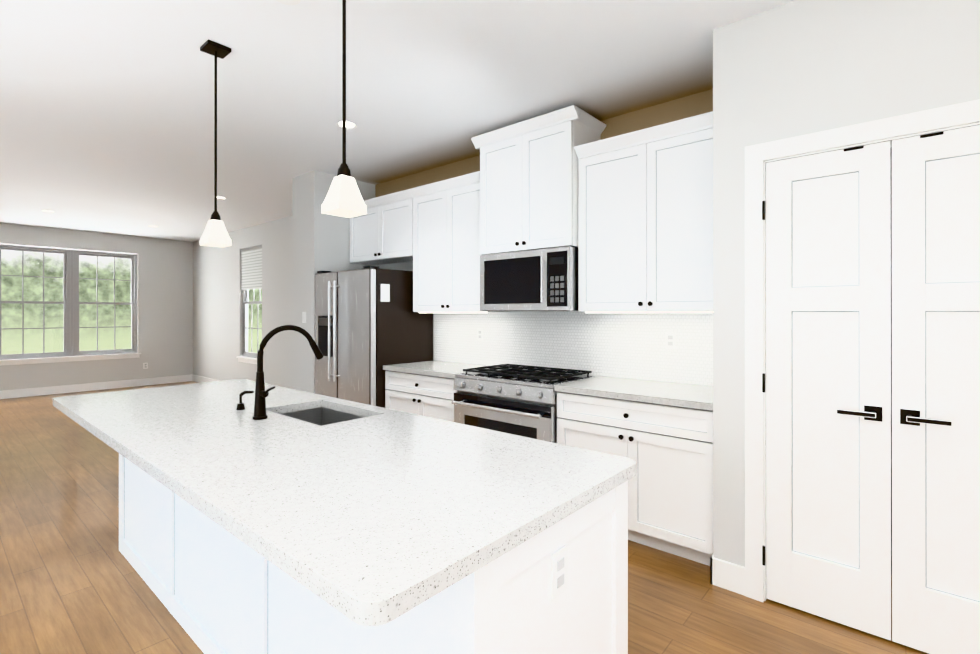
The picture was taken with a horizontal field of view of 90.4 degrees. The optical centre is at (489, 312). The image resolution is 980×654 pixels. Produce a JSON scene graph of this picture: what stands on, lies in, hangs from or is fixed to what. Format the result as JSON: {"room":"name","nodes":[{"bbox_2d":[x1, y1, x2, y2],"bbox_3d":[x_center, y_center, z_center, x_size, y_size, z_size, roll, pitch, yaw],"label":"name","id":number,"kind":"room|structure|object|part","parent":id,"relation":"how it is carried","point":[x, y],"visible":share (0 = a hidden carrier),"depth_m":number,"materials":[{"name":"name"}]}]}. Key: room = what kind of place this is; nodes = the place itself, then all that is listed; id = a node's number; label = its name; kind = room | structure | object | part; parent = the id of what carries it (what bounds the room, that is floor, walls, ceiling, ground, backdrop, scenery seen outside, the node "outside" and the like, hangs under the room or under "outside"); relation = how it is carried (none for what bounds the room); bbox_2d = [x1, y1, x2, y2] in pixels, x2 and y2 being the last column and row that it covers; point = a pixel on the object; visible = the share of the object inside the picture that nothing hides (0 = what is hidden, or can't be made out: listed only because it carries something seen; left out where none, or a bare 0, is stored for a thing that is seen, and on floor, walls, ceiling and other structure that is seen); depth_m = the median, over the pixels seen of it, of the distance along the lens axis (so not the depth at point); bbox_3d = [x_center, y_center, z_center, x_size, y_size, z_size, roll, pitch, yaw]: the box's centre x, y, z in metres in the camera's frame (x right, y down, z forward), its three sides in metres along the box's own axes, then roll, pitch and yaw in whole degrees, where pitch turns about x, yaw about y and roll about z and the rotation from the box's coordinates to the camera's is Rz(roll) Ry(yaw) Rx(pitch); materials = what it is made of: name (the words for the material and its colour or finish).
{"room":"kitchen","nodes":[
{"label":"kitchen","id":0,"kind":"room"},
{"bbox_2d":[0,223,192,390],"bbox_3d":[-8.419,-0.025,7.451,0.150,2.860,6.900,0,0,41],"label":"wall","id":1,"kind":"structure","parent":0,"point":[164,307],"depth_m":9.37,"materials":[{"name":"grey paint"}]},
{"bbox_2d":[0,244,140,365],"bbox_3d":[-7.391,-0.126,8.605,0.165,1.973,2.010,0,0,41],"label":"window","id":2,"kind":"structure","parent":1,"relation":"in","point":[70,320],"depth_m":8.59,"materials":[{"name":"grey plastic"}]},
{"bbox_2d":[0,374,191,398],"bbox_3d":[-8.298,1.337,7.464,0.014,0.135,6.719,0,0,41],"label":"baseboard","id":3,"kind":"structure","parent":1,"relation":"attached to","point":[17,393],"depth_m":8.75,"materials":[{"name":"white paint"}]},
{"bbox_2d":[143,363,147,368],"bbox_3d":[-6.644,1.027,9.392,0.008,0.116,0.072,0,0,41],"label":"electrical outlet","id":4,"kind":"object","parent":1,"relation":"attached to","point":[145,365],"visible":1,"depth_m":9.39,"materials":[{"name":"white plastic"}]},
{"bbox_2d":[193,216,291,388],"bbox_3d":[-3.812,-0.025,8.138,6.240,2.860,0.150,0,0,41],"label":"wall","id":5,"kind":"structure","parent":0,"point":[217,320],"depth_m":8.59,"materials":[{"name":"grey paint"}]},
{"bbox_2d":[192,374,219,382],"bbox_3d":[-3.798,1.338,8.014,6.058,0.135,0.014,0,0,41],"label":"baseboard","id":6,"kind":"structure","parent":5,"relation":"attached to","point":[195,378],"depth_m":9.67,"materials":[{"name":"white paint"}]},
{"bbox_2d":[236,245,261,363],"bbox_3d":[-4.030,-0.126,8.290,0.950,1.973,0.165,0,0,41],"label":"window","id":7,"kind":"structure","parent":5,"relation":"in","point":[251,268],"depth_m":8.36,"materials":[{"name":"grey plastic"}]},
{"bbox_2d":[292,170,374,392],"bbox_3d":[-1.598,-0.028,5.574,0.460,2.860,1.150,0,0,41],"label":"wall","id":8,"kind":"structure","parent":0,"point":[320,241],"depth_m":5.13,"materials":[{"name":"grey paint"}]},
{"bbox_2d":[302,312,305,322],"bbox_3d":[-1.954,0.052,5.115,0.072,0.116,0.009,0,0,41],"label":"light switch","id":9,"kind":"object","parent":8,"relation":"attached to","point":[303,317],"visible":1,"depth_m":5.11,"materials":[{"name":"white plastic"}]},
{"bbox_2d":[0,0,793,241],"bbox_3d":[-3.158,-1.511,3.026,13.900,0.100,7.050,0,0,41],"label":"ceiling","id":10,"kind":"structure","parent":0,"point":[106,116],"depth_m":3.16,"materials":[{"name":"paint"}]},
{"bbox_2d":[200,40,230,246],"bbox_3d":[-1.512,-0.916,2.685,0.120,1.090,0.120,0,0,41],"label":"pendant light","id":11,"kind":"object","parent":10,"relation":"hanging from","point":[215,233],"visible":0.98,"depth_m":2.68,"materials":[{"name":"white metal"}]},
{"bbox_2d":[321,0,366,217],"bbox_3d":[-0.547,-0.917,1.828,0.120,1.090,0.120,0,0,41],"label":"pendant light","id":12,"kind":"object","parent":10,"relation":"hanging from","point":[343,198],"visible":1,"depth_m":1.82,"materials":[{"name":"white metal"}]},
{"bbox_2d":[336,122,356,128],"bbox_3d":[-1.112,-1.456,3.779,0.154,0.008,0.154,0,0,-4],"label":"recessed light","id":13,"kind":"object","parent":10,"relation":"in","point":[349,125],"depth_m":3.79,"materials":[{"name":"white paint"}]},
{"bbox_2d":[0,381,928,653],"bbox_3d":[-3.158,1.449,3.023,13.900,0.100,7.050,0,0,41],"label":"floor","id":14,"kind":"structure","parent":0,"point":[72,581],"depth_m":2.46,"materials":[{"name":"brown wood"}]},
{"bbox_2d":[119,455,627,653],"bbox_3d":[-0.861,0.959,2.228,2.840,0.879,0.760,0,0,41],"label":"kitchen island","id":15,"kind":"object","parent":14,"relation":"on","point":[565,591],"depth_m":1.48,"materials":[{"name":"white paint"}]},
{"bbox_2d":[53,379,635,634],"bbox_3d":[-0.994,0.498,2.158,3.010,0.040,1.040,0,0,41],"label":"island countertop","id":16,"kind":"structure","parent":15,"relation":"on","point":[375,516],"depth_m":1.39,"materials":[{"name":"white stone"}]},
{"bbox_2d":[236,391,253,409],"bbox_3d":[-1.216,0.433,2.415,0.040,0.090,0.081,0,0,41],"label":"soap dispenser","id":17,"kind":"object","parent":16,"relation":"on","point":[240,405],"visible":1,"depth_m":2.40,"materials":[{"name":"black metal"}]},
{"bbox_2d":[252,325,322,419],"bbox_3d":[-0.912,0.268,2.272,0.148,0.419,0.341,0,0,41],"label":"faucet","id":18,"kind":"object","parent":16,"relation":"on","point":[261,393],"visible":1,"depth_m":2.19,"materials":[{"name":"black metal"}]},
{"bbox_2d":[281,407,363,425],"bbox_3d":[-0.818,0.665,2.363,0.608,0.288,0.378,0,0,41],"label":"sink","id":19,"kind":"object","parent":16,"relation":"in","point":[320,416],"visible":0.1,"depth_m":2.61,"materials":[{"name":"silver metal"}]},
{"bbox_2d":[315,266,432,407],"bbox_3d":[-1.198,0.491,4.888,0.940,1.820,0.827,0,0,41],"label":"refrigerator","id":20,"kind":"object","parent":14,"relation":"on","point":[369,323],"visible":0.67,"depth_m":4.56,"materials":[{"name":"silver metal"}]},
{"bbox_2d":[383,360,489,421],"bbox_3d":[-0.419,0.941,4.354,0.918,0.920,0.631,0,0,41],"label":"base cabinet","id":21,"kind":"object","parent":14,"relation":"on","point":[424,388],"visible":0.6,"depth_m":4.15,"materials":[{"name":"white paint"}]},
{"bbox_2d":[451,364,596,442],"bbox_3d":[0.246,0.922,3.714,0.916,0.956,0.713,0,0,41],"label":"range","id":22,"kind":"object","parent":14,"relation":"on","point":[516,399],"visible":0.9,"depth_m":3.49,"materials":[{"name":"silver metal"}]},
{"bbox_2d":[554,376,712,565],"bbox_3d":[1.010,0.940,3.124,1.004,0.920,0.631,0,0,41],"label":"base cabinet","id":23,"kind":"object","parent":14,"relation":"on","point":[660,433],"visible":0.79,"depth_m":2.82,"materials":[{"name":"white paint"}]},
{"bbox_2d":[375,89,712,359],"bbox_3d":[1.468,-0.030,3.266,7.200,2.860,0.150,0,0,41],"label":"wall","id":24,"kind":"structure","parent":0,"point":[676,109],"depth_m":3.62,"materials":[{"name":"grey paint"}]},
{"bbox_2d":[350,189,412,264],"bbox_3d":[-1.038,-0.848,5.063,1.048,0.620,0.387,0,0,41],"label":"upper cabinet","id":25,"kind":"object","parent":24,"relation":"attached to","point":[381,231],"visible":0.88,"depth_m":4.92,"materials":[{"name":"white paint"}]},
{"bbox_2d":[409,171,510,312],"bbox_3d":[-0.289,-0.578,4.418,0.919,1.163,0.387,0,0,41],"label":"upper cabinet","id":26,"kind":"object","parent":24,"relation":"attached to","point":[446,246],"visible":0.83,"depth_m":4.30,"materials":[{"name":"white paint"}]},
{"bbox_2d":[471,105,605,254],"bbox_3d":[0.362,-0.941,3.807,0.958,0.947,0.467,0,0,41],"label":"upper cabinet","id":27,"kind":"object","parent":24,"relation":"attached to","point":[528,184],"visible":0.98,"depth_m":3.61,"materials":[{"name":"white paint"}]},
{"bbox_2d":[480,246,577,310],"bbox_3d":[0.360,-0.235,3.804,0.842,0.453,0.469,0,0,41],"label":"over-the-range microwave","id":28,"kind":"object","parent":27,"relation":"attached to","point":[546,279],"visible":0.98,"depth_m":3.60,"materials":[{"name":"silver metal"}]},
{"bbox_2d":[434,311,712,385],"bbox_3d":[0.521,0.270,3.974,2.859,0.562,0.010,0,0,41],"label":"backsplash","id":29,"kind":"structure","parent":24,"relation":"attached to","point":[626,345],"depth_m":3.76,"materials":[{"name":"tile"}]},
{"bbox_2d":[477,328,482,340],"bbox_3d":[-0.091,0.203,4.489,0.072,0.116,0.008,0,0,41],"label":"outlet","id":30,"kind":"object","parent":29,"relation":"attached to","point":[479,334],"visible":1,"depth_m":4.49,"materials":[{"name":"white plastic"}]},
{"bbox_2d":[665,332,675,348],"bbox_3d":[1.240,0.193,3.345,0.072,0.116,0.008,0,0,41],"label":"outlet","id":31,"kind":"object","parent":29,"relation":"attached to","point":[670,340],"visible":1,"depth_m":3.34,"materials":[{"name":"white plastic"}]},
{"bbox_2d":[574,111,712,312],"bbox_3d":[1.097,-0.579,3.227,1.004,1.163,0.387,0,0,41],"label":"upper cabinet","id":32,"kind":"object","parent":24,"relation":"attached to","point":[645,220],"visible":0.81,"depth_m":3.11,"materials":[{"name":"white paint"}]},
{"bbox_2d":[713,0,979,574],"bbox_3d":[2.650,-0.032,1.688,3.350,2.860,0.700,0,0,41],"label":"wall","id":33,"kind":"structure","parent":0,"point":[794,68],"depth_m":2.30,"materials":[{"name":"grey paint"}]},
{"bbox_2d":[762,141,890,640],"bbox_3d":[1.686,0.330,2.047,0.958,2.112,0.095,0,0,41],"label":"pantry door","id":34,"kind":"structure","parent":33,"relation":"in","point":[828,385],"depth_m":2.20,"materials":[{"name":"white paint"}]},
{"bbox_3d":[1.675,0.338,2.034,0.958,1.750,0.012,0,0,41],"label":"hinges on the door trim","id":35,"kind":"part","parent":34,"relation":"part of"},
{"bbox_2d":[745,99,979,601],"bbox_3d":[1.724,0.290,2.090,1.114,2.216,0.137,0,0,41],"label":"door frame","id":36,"kind":"structure","parent":33,"relation":"attached to","point":[919,122],"depth_m":2.36,"materials":[{"name":"white paint"}]},
{"bbox_2d":[892,125,979,653],"bbox_3d":[1.865,0.330,1.893,0.467,2.112,0.095,0,0,41],"label":"pantry door","id":37,"kind":"structure","parent":33,"relation":"in","point":[935,393],"depth_m":1.97,"materials":[{"name":"white paint"}]},
{"label":"outside","id":38,"kind":"structure","parent":0,"visible":0},
{"bbox_2d":[1,244,261,354],"bbox_3d":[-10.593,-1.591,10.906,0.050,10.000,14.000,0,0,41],"label":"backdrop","id":39,"kind":"structure","parent":38,"point":[57,335],"depth_m":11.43,"materials":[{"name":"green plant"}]}
]}

